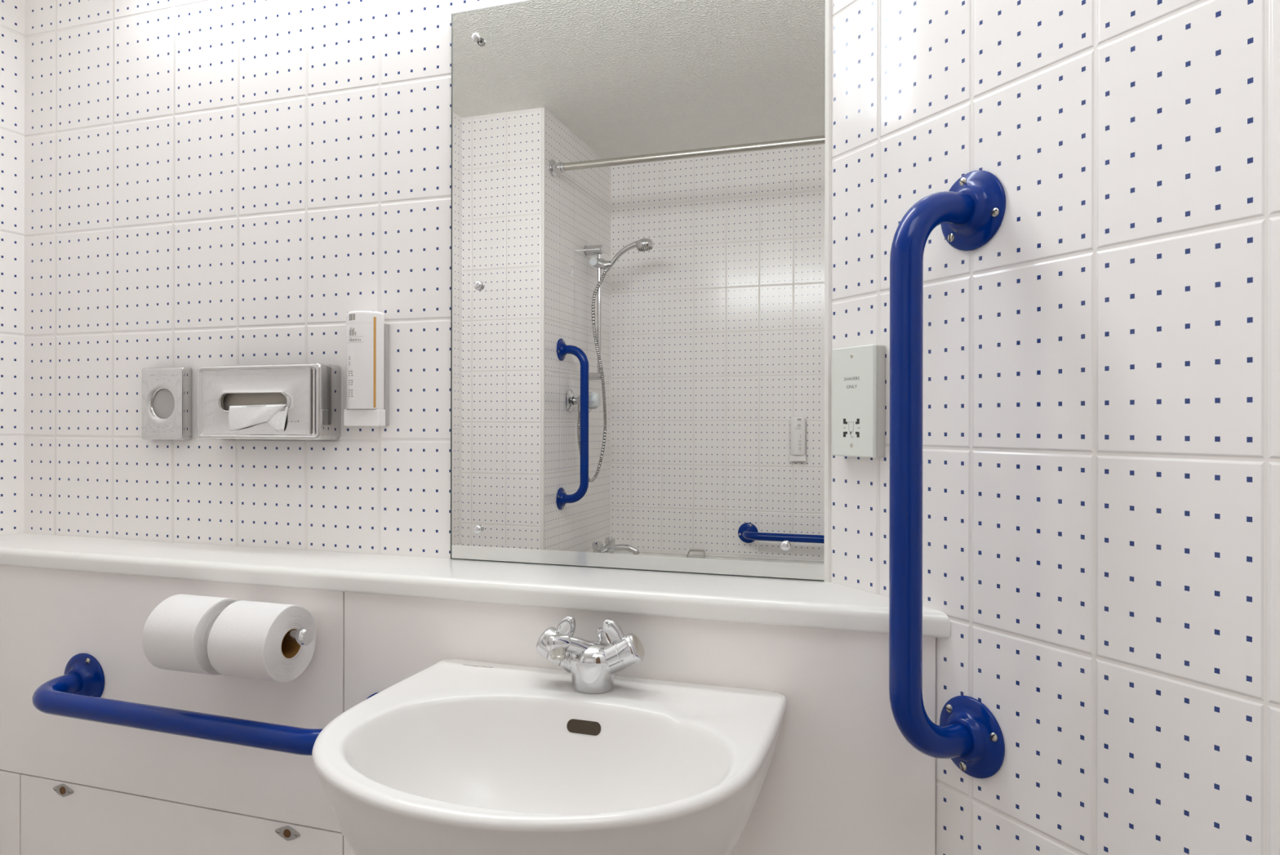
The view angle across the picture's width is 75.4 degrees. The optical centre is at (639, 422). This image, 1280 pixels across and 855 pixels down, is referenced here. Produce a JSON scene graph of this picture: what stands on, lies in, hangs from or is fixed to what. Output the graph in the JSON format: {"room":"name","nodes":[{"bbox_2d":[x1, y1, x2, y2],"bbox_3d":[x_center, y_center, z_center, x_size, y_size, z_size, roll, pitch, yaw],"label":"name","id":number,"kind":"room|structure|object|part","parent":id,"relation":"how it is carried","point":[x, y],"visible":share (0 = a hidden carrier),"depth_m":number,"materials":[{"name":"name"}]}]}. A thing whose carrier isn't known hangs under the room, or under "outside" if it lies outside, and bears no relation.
{"room":"accessible bathroom","nodes":[
{"label":"accessible bathroom","id":0,"kind":"room"},
{"bbox_2d":[0,0,24,535],"bbox_3d":[-1.530,-0.005,0.854,0.060,2.410,1.718,0,0,18],"label":"wall","id":1,"kind":"structure","parent":0,"point":[11,11],"depth_m":1.64,"materials":[{"name":"tile"}]},
{"bbox_2d":[23,0,528,558],"bbox_3d":[-0.476,-0.003,1.446,1.579,2.410,0.060,0,0,18],"label":"wall","id":2,"kind":"structure","parent":0,"point":[207,182],"depth_m":1.50,"materials":[{"name":"tile"}]},
{"bbox_2d":[142,367,192,439],"bbox_3d":[-0.876,-0.035,1.533,0.098,0.133,0.022,0,0,18],"label":"dispenser","id":3,"kind":"object","parent":2,"relation":"attached to","point":[166,392],"visible":1,"depth_m":1.52,"materials":[{"name":"metal"}]},
{"bbox_2d":[196,363,341,439],"bbox_3d":[-0.648,-0.035,1.442,0.262,0.128,0.055,0,0,18],"label":"tissue box","id":4,"kind":"object","parent":2,"relation":"attached to","point":[311,393],"visible":1,"depth_m":1.42,"materials":[{"name":"metal"}]},
{"bbox_2d":[228,403,288,431],"bbox_3d":[-0.652,-0.008,1.420,0.126,0.050,0.017,0,0,18],"label":"tissue","id":5,"kind":"object","parent":4,"relation":"in","point":[241,416],"visible":1,"depth_m":1.41,"materials":[{"name":"paper"}]},
{"bbox_2d":[343,310,389,426],"bbox_3d":[-0.462,-0.090,1.387,0.069,0.191,0.044,0,0,18],"label":"soap dispenser","id":6,"kind":"object","parent":2,"relation":"attached to","point":[367,334],"visible":1,"depth_m":1.37,"materials":[{"name":"white plastic"}]},
{"bbox_2d":[0,533,950,638],"bbox_3d":[-0.435,0.238,1.318,1.735,0.031,0.157,0,0,18],"label":"ledge","id":7,"kind":"object","parent":2,"relation":"attached to","point":[820,604],"visible":1,"depth_m":1.21,"materials":[{"name":"white laminate"}]},
{"bbox_2d":[450,0,825,580],"bbox_3d":[-0.026,-0.223,1.257,0.600,0.892,0.020,0,0,18],"label":"wall mirror","id":8,"kind":"object","parent":2,"relation":"attached to","point":[637,251],"visible":1,"depth_m":1.25,"materials":[{"name":"silver mirror"}]},
{"bbox_2d":[824,0,831,582],"bbox_3d":[0.266,-0.491,1.169,0.009,1.430,0.008,0,0,18],"label":"trim","id":9,"kind":"structure","parent":2,"relation":"attached to","point":[828,180],"depth_m":1.17,"materials":[{"name":"plastic"}]},
{"bbox_2d":[831,0,1279,854],"bbox_3d":[0.445,-0.001,0.887,0.060,2.410,0.672,0,0,-27],"label":"wall","id":10,"kind":"structure","parent":0,"point":[1101,438],"depth_m":0.82,"materials":[{"name":"tile"}]},
{"bbox_2d":[831,344,884,457],"bbox_3d":[0.290,-0.028,1.102,0.022,0.146,0.082,0,0,-27],"label":"socket","id":11,"kind":"object","parent":10,"relation":"attached to","point":[858,372],"visible":1,"depth_m":1.08,"materials":[{"name":"plastic"}]},
{"bbox_2d":[888,170,1005,777],"bbox_3d":[0.327,0.058,0.920,0.119,0.690,0.090,0,0,-27],"label":"grab bar","id":12,"kind":"object","parent":10,"relation":"attached to","point":[971,213],"visible":1,"depth_m":0.89,"materials":[{"name":"blue metal"}]},
{"bbox_3d":[-0.643,1.227,0.171,2.154,0.050,2.567,0,0,18],"label":"floor","id":13,"kind":"structure","parent":0,"visible":0},
{"bbox_2d":[20,773,343,854],"bbox_3d":[-0.770,0.912,1.367,0.677,0.579,0.018,0,0,18],"label":"panel","id":14,"kind":"object","parent":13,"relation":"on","point":[90,820],"visible":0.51,"depth_m":1.38,"materials":[{"name":"laminate"}]},
{"bbox_2d":[53,782,73,796],"bbox_3d":[-0.997,0.635,1.430,0.047,0.023,0.003,0,0,18],"label":"lock","id":15,"kind":"object","parent":14,"relation":"attached to","point":[62,789],"visible":1,"depth_m":1.43,"materials":[{"name":"metal"}]},
{"bbox_2d":[275,825,300,839],"bbox_3d":[-0.547,0.636,1.284,0.047,0.023,0.003,0,0,18],"label":"lock","id":16,"kind":"object","parent":14,"relation":"attached to","point":[286,832],"visible":1,"depth_m":1.28,"materials":[{"name":"metal"}]},
{"bbox_3d":[-0.462,0.728,1.283,1.704,0.948,0.012,0,0,18],"label":"backing","id":17,"kind":"object","parent":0,"visible":0},
{"bbox_2d":[0,768,23,854],"bbox_3d":[-1.186,0.911,1.502,0.193,0.579,0.018,0,0,18],"label":"panel","id":18,"kind":"object","parent":17,"relation":"attached to","point":[10,781],"visible":0.55,"depth_m":1.47,"materials":[{"name":"laminate"}]},
{"bbox_2d":[0,564,344,831],"bbox_3d":[-0.862,0.436,1.397,0.872,0.366,0.018,0,0,18],"label":"panel","id":19,"kind":"object","parent":17,"relation":"attached to","point":[48,617],"visible":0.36,"depth_m":1.37,"materials":[{"name":"laminate"}]},
{"bbox_2d":[31,653,379,755],"bbox_3d":[-0.682,0.441,1.266,0.690,0.090,0.119,1,0,18],"label":"grab bar","id":20,"kind":"object","parent":19,"relation":"attached to","point":[77,693],"visible":0.56,"depth_m":1.22,"materials":[{"name":"blue metal"}]},
{"bbox_2d":[283,626,313,645],"bbox_3d":[-0.595,0.308,1.259,0.268,0.043,0.081,0,0,18],"label":"toilet roll holder","id":21,"kind":"object","parent":19,"relation":"attached to","point":[304,636],"visible":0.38,"depth_m":1.19,"materials":[{"name":"silver metal"}]},
{"bbox_2d":[142,593,239,675],"bbox_3d":[-0.668,0.320,1.253,0.097,0.112,0.112,0,0,18],"label":"toilet roll","id":22,"kind":"object","parent":21,"relation":"on","point":[176,632],"visible":0.67,"depth_m":1.21,"materials":[{"name":"paper"}]},
{"bbox_2d":[207,600,316,682],"bbox_3d":[-0.552,0.320,1.215,0.100,0.109,0.109,0,0,18],"label":"toilet roll","id":23,"kind":"object","parent":21,"relation":"on","point":[246,640],"visible":0.95,"depth_m":1.18,"materials":[{"name":"paper"}]},
{"bbox_3d":[-0.604,0.308,1.232,0.244,0.016,0.016,0,0,18],"label":"roll rod","id":24,"kind":"part","parent":21,"relation":"part of","materials":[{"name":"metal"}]},
{"bbox_3d":[-0.484,0.308,1.193,0.016,0.026,0.026,0,0,18],"label":"knob","id":25,"kind":"part","parent":21,"relation":"part of","materials":[{"name":"silver metal"}]},
{"bbox_2d":[343,591,935,854],"bbox_3d":[-0.045,0.729,1.131,0.843,0.948,0.018,0,0,18],"label":"panel","id":26,"kind":"object","parent":17,"relation":"attached to","point":[842,777],"visible":0.45,"depth_m":1.05,"materials":[{"name":"laminate"}]},
{"bbox_2d":[311,658,786,854],"bbox_3d":[-0.112,0.447,0.924,0.500,0.217,0.416,0,0,18],"label":"basin","id":27,"kind":"object","parent":26,"relation":"attached to","point":[455,756],"visible":1,"depth_m":0.97,"materials":[{"name":"white ceramic"}]},
{"bbox_2d":[535,615,644,693],"bbox_3d":[-0.066,0.295,1.058,0.144,0.090,0.080,0,0,7],"label":"tap","id":28,"kind":"object","parent":27,"relation":"on","point":[593,665],"visible":1,"depth_m":1.04,"materials":[{"name":"silver metal"}]},
{"bbox_3d":[-0.103,0.296,1.080,0.066,0.057,0.038,0,0,18],"label":"handle","id":29,"kind":"part","parent":28,"relation":"part of","materials":[{"name":"silver metal"}]},
{"bbox_3d":[-0.097,0.269,1.077,0.029,0.038,0.015,0,0,18],"label":"lever","id":30,"kind":"part","parent":28,"relation":"part of","materials":[{"name":"silver metal"}]},
{"bbox_3d":[-0.072,0.289,1.059,0.059,0.041,0.026,0,0,-31],"label":"spout","id":31,"kind":"part","parent":28,"relation":"part of","materials":[{"name":"silver metal"}]},
{"bbox_2d":[569,640,615,693],"bbox_3d":[-0.060,0.311,1.066,0.064,0.058,0.060,0,0,18],"label":"spout","id":32,"kind":"object","parent":28,"relation":"attached to","point":[592,663],"depth_m":1.04,"materials":[{"name":"silver metal"}]},
{"bbox_3d":[-0.052,0.290,1.091,0.012,0.040,0.012,0,0,18],"label":"pop rod","id":33,"kind":"part","parent":28,"relation":"part of","materials":[{"name":"silver metal"}]},
{"bbox_3d":[-0.033,0.269,1.056,0.029,0.038,0.015,0,0,18],"label":"lever","id":34,"kind":"part","parent":28,"relation":"part of","materials":[{"name":"silver metal"}]},
{"bbox_3d":[-0.027,0.296,1.055,0.066,0.057,0.038,0,0,18],"label":"handle","id":35,"kind":"part","parent":28,"relation":"part of","materials":[{"name":"silver metal"}]}
]}

